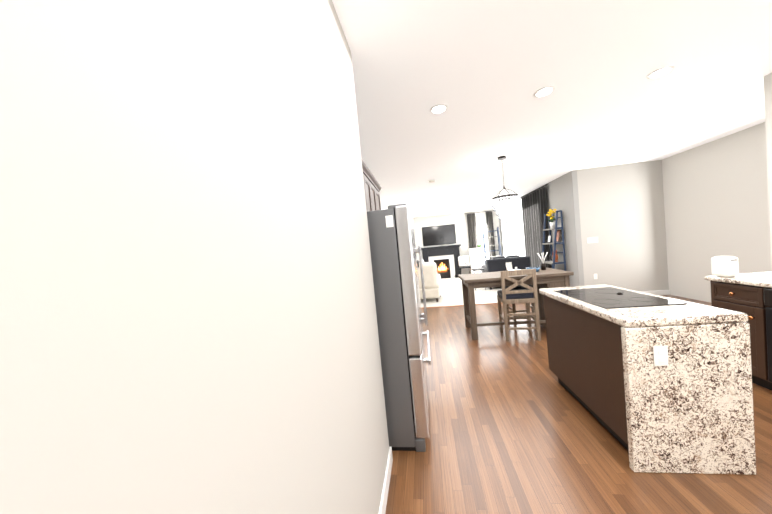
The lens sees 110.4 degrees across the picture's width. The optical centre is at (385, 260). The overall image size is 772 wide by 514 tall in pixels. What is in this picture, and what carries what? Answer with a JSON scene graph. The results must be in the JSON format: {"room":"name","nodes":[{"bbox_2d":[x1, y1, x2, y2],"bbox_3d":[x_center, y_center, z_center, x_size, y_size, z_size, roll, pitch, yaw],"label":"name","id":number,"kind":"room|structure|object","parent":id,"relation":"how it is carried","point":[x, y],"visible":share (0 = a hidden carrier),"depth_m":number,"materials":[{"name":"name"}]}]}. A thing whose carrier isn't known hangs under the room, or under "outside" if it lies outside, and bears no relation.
{"room":"kitchen","nodes":[
{"label":"kitchen","id":0,"kind":"room"},
{"bbox_2d":[0,0,388,513],"bbox_3d":[-0.690,0.136,0.113,0.720,2.740,3.480,-5,2,8],"label":"wall","id":1,"kind":"structure","parent":0,"point":[188,320],"depth_m":0.40,"materials":[{"name":"grey paint"}]},
{"bbox_2d":[378,448,392,513],"bbox_3d":[-0.197,1.415,0.159,0.014,0.100,3.380,-5,2,8],"label":"baseboard","id":2,"kind":"structure","parent":1,"relation":"attached to","point":[383,501],"depth_m":1.58,"materials":[{"name":"white"}]},
{"bbox_2d":[413,209,501,273],"bbox_3d":[2.462,-0.582,11.578,4.930,2.740,0.100,-5,2,8],"label":"wall","id":3,"kind":"structure","parent":0,"point":[459,220],"depth_m":11.42,"materials":[{"name":"grey paint"}]},
{"bbox_2d":[422,224,455,245],"bbox_3d":[2.271,-1.064,11.503,1.400,0.820,0.047,-5,2,8],"label":"television","id":4,"kind":"object","parent":3,"relation":"attached to","point":[438,235],"depth_m":11.48,"materials":[{"name":"black plastic"}]},
{"bbox_2d":[476,223,488,260],"bbox_3d":[4.054,-0.721,11.273,0.820,1.620,0.050,-5,2,8],"label":"window","id":5,"kind":"structure","parent":3,"relation":"in","point":[479,227],"depth_m":11.27,"materials":[{"name":"white"}]},
{"bbox_3d":[3.878,-1.987,11.150,1.188,0.040,0.040,-5,2,8],"label":"curtain rod","id":6,"kind":"object","parent":3,"relation":"attached to","visible":0},
{"bbox_2d":[467,213,477,248],"bbox_3d":[3.667,-0.638,11.246,0.350,2.610,0.066,-5,2,8],"label":"curtain","id":7,"kind":"object","parent":6,"relation":"hanging from","point":[472,230],"visible":0.52,"depth_m":11.22,"materials":[{"name":"grey fabric"}]},
{"bbox_2d":[486,212,495,258],"bbox_3d":[4.382,-0.702,11.144,0.260,2.610,0.066,-5,2,8],"label":"curtain","id":8,"kind":"object","parent":6,"relation":"hanging from","point":[489,222],"visible":0.71,"depth_m":11.13,"materials":[{"name":"grey fabric"}]},
{"bbox_2d":[499,170,584,286],"bbox_3d":[4.454,-0.654,8.428,0.100,2.740,5.580,-5,2,8],"label":"wall","id":9,"kind":"structure","parent":0,"point":[562,193],"depth_m":5.93,"materials":[{"name":"grey paint"}]},
{"bbox_2d":[519,184,547,198],"bbox_3d":[4.262,-1.966,8.784,0.038,0.040,4.440,-5,2,8],"label":"curtain rod","id":10,"kind":"object","parent":9,"relation":"attached to","point":[533,191],"visible":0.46,"depth_m":7.34,"materials":[{"name":"black metal"}]},
{"bbox_2d":[502,198,524,256],"bbox_3d":[4.476,-0.665,9.476,0.052,2.640,2.260,-5,2,8],"label":"sheer curtain","id":11,"kind":"object","parent":10,"relation":"hanging from","point":[513,240],"visible":0.35,"depth_m":9.08,"materials":[{"name":"white fabric"}]},
{"bbox_2d":[521,187,550,267],"bbox_3d":[4.209,-0.569,7.546,0.072,2.640,1.600,-5,2,8],"label":"curtain","id":12,"kind":"object","parent":10,"relation":"hanging from","point":[534,207],"visible":0.71,"depth_m":7.46,"materials":[{"name":"grey fabric"}]},
{"bbox_2d":[332,0,771,217],"bbox_3d":[1.586,-1.679,4.822,7.900,0.100,13.600,-5,2,8],"label":"ceiling","id":13,"kind":"structure","parent":0,"point":[484,71],"depth_m":2.36,"materials":[{"name":"white paint"}]},
{"bbox_2d":[430,104,447,113],"bbox_3d":[0.503,-1.437,2.558,0.170,0.010,0.170,-5,2,8],"label":"recessed light","id":14,"kind":"object","parent":13,"relation":"in","point":[438,108],"visible":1,"depth_m":2.54,"materials":[{"name":"white"}]},
{"bbox_2d":[491,156,519,230],"bbox_3d":[1.888,-1.047,4.266,0.421,1.174,0.417,-5,2,8],"label":"crystal chandelier","id":15,"kind":"object","parent":13,"relation":"hanging from","point":[501,206],"visible":1,"depth_m":4.19,"materials":[{"name":"clear glass"}]},
{"bbox_2d":[533,86,554,97],"bbox_3d":[1.431,-1.520,2.426,0.170,0.010,0.170,-5,2,8],"label":"recessed light","id":16,"kind":"object","parent":13,"relation":"in","point":[544,91],"visible":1,"depth_m":2.41,"materials":[{"name":"white"}]},
{"bbox_2d":[646,66,674,78],"bbox_3d":[2.348,-1.601,2.295,0.170,0.010,0.170,-5,2,8],"label":"recessed light","id":17,"kind":"object","parent":13,"relation":"in","point":[660,72],"visible":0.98,"depth_m":2.28,"materials":[{"name":"white"}]},
{"bbox_2d":[385,295,771,513],"bbox_3d":[1.853,1.147,4.926,7.900,0.100,13.600,-5,2,8],"label":"floor","id":18,"kind":"structure","parent":0,"point":[516,426],"depth_m":1.81,"materials":[{"name":"brown wood"}]},
{"bbox_2d":[367,204,430,451],"bbox_3d":[-0.096,0.496,2.338,0.900,1.750,0.880,-5,2,8],"label":"refrigerator","id":19,"kind":"object","parent":18,"relation":"on","point":[401,316],"visible":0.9,"depth_m":1.87,"materials":[{"name":"grey metal"}]},
{"bbox_2d":[420,278,501,306],"bbox_3d":[2.211,0.910,8.892,4.730,0.014,5.430,-5,2,8],"label":"floor carpet","id":20,"kind":"object","parent":18,"relation":"on","point":[452,294],"visible":0.14,"depth_m":7.30,"materials":[{"name":"white carpet"}]},
{"bbox_2d":[418,262,441,301],"bbox_3d":[1.044,0.566,7.217,0.800,1.040,0.870,-5,2,16],"label":"armchair","id":21,"kind":"object","parent":20,"relation":"on","point":[432,283],"visible":0.48,"depth_m":6.76,"materials":[{"name":"beige fabric"}]},
{"bbox_2d":[421,244,460,278],"bbox_3d":[2.363,0.106,11.415,1.700,1.400,0.310,-5,2,8],"label":"fireplace","id":22,"kind":"object","parent":20,"relation":"on","point":[444,259],"visible":0.77,"depth_m":11.36,"materials":[{"name":"black"}]},
{"bbox_2d":[468,247,484,273],"bbox_3d":[3.708,0.102,10.965,0.560,1.190,0.440,-5,2,8],"label":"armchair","id":23,"kind":"object","parent":20,"relation":"on","point":[476,257],"visible":0.73,"depth_m":10.76,"materials":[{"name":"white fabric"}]},
{"bbox_2d":[472,268,485,289],"bbox_3d":[2.790,0.575,8.083,0.300,0.629,0.380,-5,2,8],"label":"side table","id":24,"kind":"object","parent":20,"relation":"on","point":[476,269],"visible":0.69,"depth_m":7.92,"materials":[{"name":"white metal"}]},
{"bbox_2d":[482,227,501,264],"bbox_3d":[4.337,-0.347,10.892,0.620,1.970,0.368,-5,2,8],"label":"ladder shelf","id":25,"kind":"object","parent":20,"relation":"on","point":[498,244],"visible":0.56,"depth_m":10.94,"materials":[{"name":"blue"}]},
{"bbox_2d":[481,255,530,289],"bbox_3d":[3.611,0.335,8.154,1.200,0.950,0.950,-5,2,8],"label":"loveseat","id":26,"kind":"object","parent":20,"relation":"on","point":[495,264],"visible":0.35,"depth_m":7.71,"materials":[{"name":"black fabric"}]},
{"bbox_2d":[541,210,565,270],"bbox_3d":[3.910,-0.141,6.386,0.368,1.970,0.620,-5,2,8],"label":"ladder shelf","id":27,"kind":"object","parent":20,"relation":"on","point":[553,262],"visible":0.62,"depth_m":6.09,"materials":[{"name":"blue wood"}]},
{"bbox_2d":[546,209,555,227],"bbox_3d":[3.870,-0.973,6.271,0.183,0.458,0.244,-5,2,8],"label":"flower vase","id":28,"kind":"object","parent":27,"relation":"on","point":[551,218],"visible":1,"depth_m":6.24,"materials":[{"name":"white ceramic"}]},
{"bbox_2d":[552,248,557,261],"bbox_3d":[3.964,-0.128,6.302,0.108,0.338,0.197,-5,2,8],"label":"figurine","id":29,"kind":"object","parent":27,"relation":"on","point":[556,257],"visible":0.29,"depth_m":6.22,"materials":[{"name":"orange ceramic"}]},
{"bbox_2d":[556,229,560,241],"bbox_3d":[4.015,-0.562,6.280,0.085,0.293,0.240,-5,2,8],"label":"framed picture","id":30,"kind":"object","parent":27,"relation":"on","point":[558,236],"depth_m":6.21,"materials":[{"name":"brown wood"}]},
{"bbox_3d":[3.231,0.511,10.920,0.437,0.471,0.440,-5,2,8],"label":"stool","id":31,"kind":"object","parent":20,"relation":"on","visible":0},
{"bbox_2d":[458,255,469,266],"bbox_3d":[3.199,0.045,10.990,0.440,0.437,0.179,-5,2,8],"label":"pillow","id":32,"kind":"object","parent":31,"relation":"on","point":[463,261],"visible":1,"depth_m":10.94,"materials":[{"name":"white fabric"}]},
{"bbox_2d":[421,302,502,308],"bbox_3d":[2.048,1.025,6.159,4.300,0.016,0.045,-5,2,8],"label":"trim","id":33,"kind":"structure","parent":18,"relation":"on","point":[459,305],"depth_m":6.22,"materials":[{"name":"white wood"}]},
{"bbox_2d":[458,268,573,339],"bbox_3d":[1.959,0.658,4.199,1.460,0.905,0.800,-5,2,8],"label":"dining table","id":34,"kind":"object","parent":18,"relation":"on","point":[551,278],"visible":0.56,"depth_m":3.94,"materials":[{"name":"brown wood"}]},
{"bbox_2d":[526,267,539,271],"bbox_3d":[2.268,0.145,4.131,0.200,0.060,0.200,-5,2,8],"label":"bowl","id":35,"kind":"object","parent":34,"relation":"on","point":[537,269],"visible":0.56,"depth_m":4.06,"materials":[{"name":"blue ceramic"}]},
{"bbox_2d":[537,252,547,269],"bbox_3d":[2.460,0.018,4.199,0.157,0.272,0.138,-5,2,8],"label":"vase","id":36,"kind":"object","parent":34,"relation":"on","point":[543,265],"visible":1,"depth_m":4.18,"materials":[{"name":"brown metal"}]},
{"bbox_2d":[497,269,540,340],"bbox_3d":[1.919,0.624,3.941,0.450,1.000,0.440,-5,2,12],"label":"counter chair","id":37,"kind":"object","parent":18,"relation":"on","point":[506,296],"visible":1,"depth_m":3.75,"materials":[{"name":"brown wood"}]},
{"bbox_2d":[505,285,535,326],"bbox_3d":[2.186,0.744,4.354,0.370,0.680,0.350,-5,2,5],"label":"counter stool","id":38,"kind":"object","parent":18,"relation":"on","point":[513,308],"visible":0.17,"depth_m":4.22,"materials":[{"name":"brown wood"}]},
{"bbox_2d":[539,284,755,474],"bbox_3d":[1.809,0.738,2.097,0.624,0.930,1.179,-5,2,8],"label":"kitchen island","id":39,"kind":"object","parent":18,"relation":"on","point":[652,383],"visible":1,"depth_m":1.55,"materials":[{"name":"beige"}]},
{"bbox_2d":[705,272,771,389],"bbox_3d":[3.179,0.659,0.912,0.701,0.915,3.270,-5,2,8],"label":"base cabinet","id":40,"kind":"object","parent":18,"relation":"on","point":[749,295],"depth_m":2.22,"materials":[{"name":"black wood"}]},
{"bbox_2d":[711,256,738,276],"bbox_3d":[3.092,0.058,2.446,0.110,0.184,0.150,-5,2,8],"label":"air purifier","id":41,"kind":"object","parent":40,"relation":"on","point":[724,266],"visible":1,"depth_m":2.40,"materials":[{"name":"white plastic"}]},
{"bbox_2d":[577,160,668,290],"bbox_3d":[4.952,-0.597,5.593,1.670,2.740,0.100,-5,2,8],"label":"wall","id":42,"kind":"structure","parent":0,"point":[622,213],"depth_m":5.54,"materials":[{"name":"grey paint"}]},
{"bbox_2d":[587,237,597,242],"bbox_3d":[4.333,-0.420,5.630,0.197,0.112,0.011,-5,2,8],"label":"light switch","id":43,"kind":"object","parent":42,"relation":"attached to","point":[592,240],"visible":1,"depth_m":5.62,"materials":[{"name":"white plastic"}]},
{"bbox_2d":[640,290,669,294],"bbox_3d":[4.969,0.728,5.598,1.670,0.100,0.014,-5,2,8],"label":"baseboard return","id":44,"kind":"object","parent":42,"relation":"attached to","point":[661,292],"visible":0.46,"depth_m":5.50,"materials":[{"name":"white"}]},
{"bbox_2d":[662,122,771,302],"bbox_3d":[5.505,-0.586,3.889,0.100,2.740,3.120,-5,2,8],"label":"wall","id":45,"kind":"structure","parent":0,"point":[716,199],"depth_m":4.48,"materials":[{"name":"grey paint"}]},
{"bbox_2d":[763,72,771,270],"bbox_3d":[3.404,-0.253,0.194,0.100,2.740,4.800,-5,2,8],"label":"wall","id":46,"kind":"structure","parent":0,"point":[768,96],"depth_m":2.53,"materials":[{"name":"grey paint"}]},
{"bbox_3d":[-0.574,0.012,3.199,0.100,2.740,2.670,-5,2,8],"label":"wall","id":47,"kind":"structure","parent":0,"visible":0},
{"bbox_2d":[362,164,369,211],"bbox_3d":[-0.416,-0.548,3.049,0.347,1.084,0.442,-5,2,8],"label":"upper cabinet","id":48,"kind":"object","parent":47,"relation":"attached to","point":[367,198],"depth_m":3.21,"materials":[{"name":"brown wood"}]},
{"bbox_2d":[366,172,377,210],"bbox_3d":[-0.343,-0.574,3.578,0.347,1.084,0.874,-5,2,8],"label":"upper cabinet","id":49,"kind":"object","parent":47,"relation":"attached to","point":[372,187],"depth_m":3.67,"materials":[{"name":"brown wood"}]},
{"bbox_2d":[378,188,380,209],"bbox_3d":[-0.266,-0.602,4.136,0.347,1.084,0.502,-5,2,8],"label":"upper cabinet","id":50,"kind":"object","parent":47,"relation":"attached to","point":[379,204],"depth_m":4.27,"materials":[{"name":"brown wood"}]},
{"bbox_3d":[3.446,0.563,7.284,0.452,0.605,0.452,-5,2,8],"label":"wire side table","id":51,"kind":"object","parent":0,"visible":0},
{"bbox_2d":[505,262,512,269],"bbox_3d":[3.352,0.163,7.302,0.160,0.206,0.068,-5,2,8],"label":"frame","id":52,"kind":"object","parent":51,"relation":"on","point":[508,265],"visible":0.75,"depth_m":7.29,"materials":[{"name":"silver metal"}]}
]}

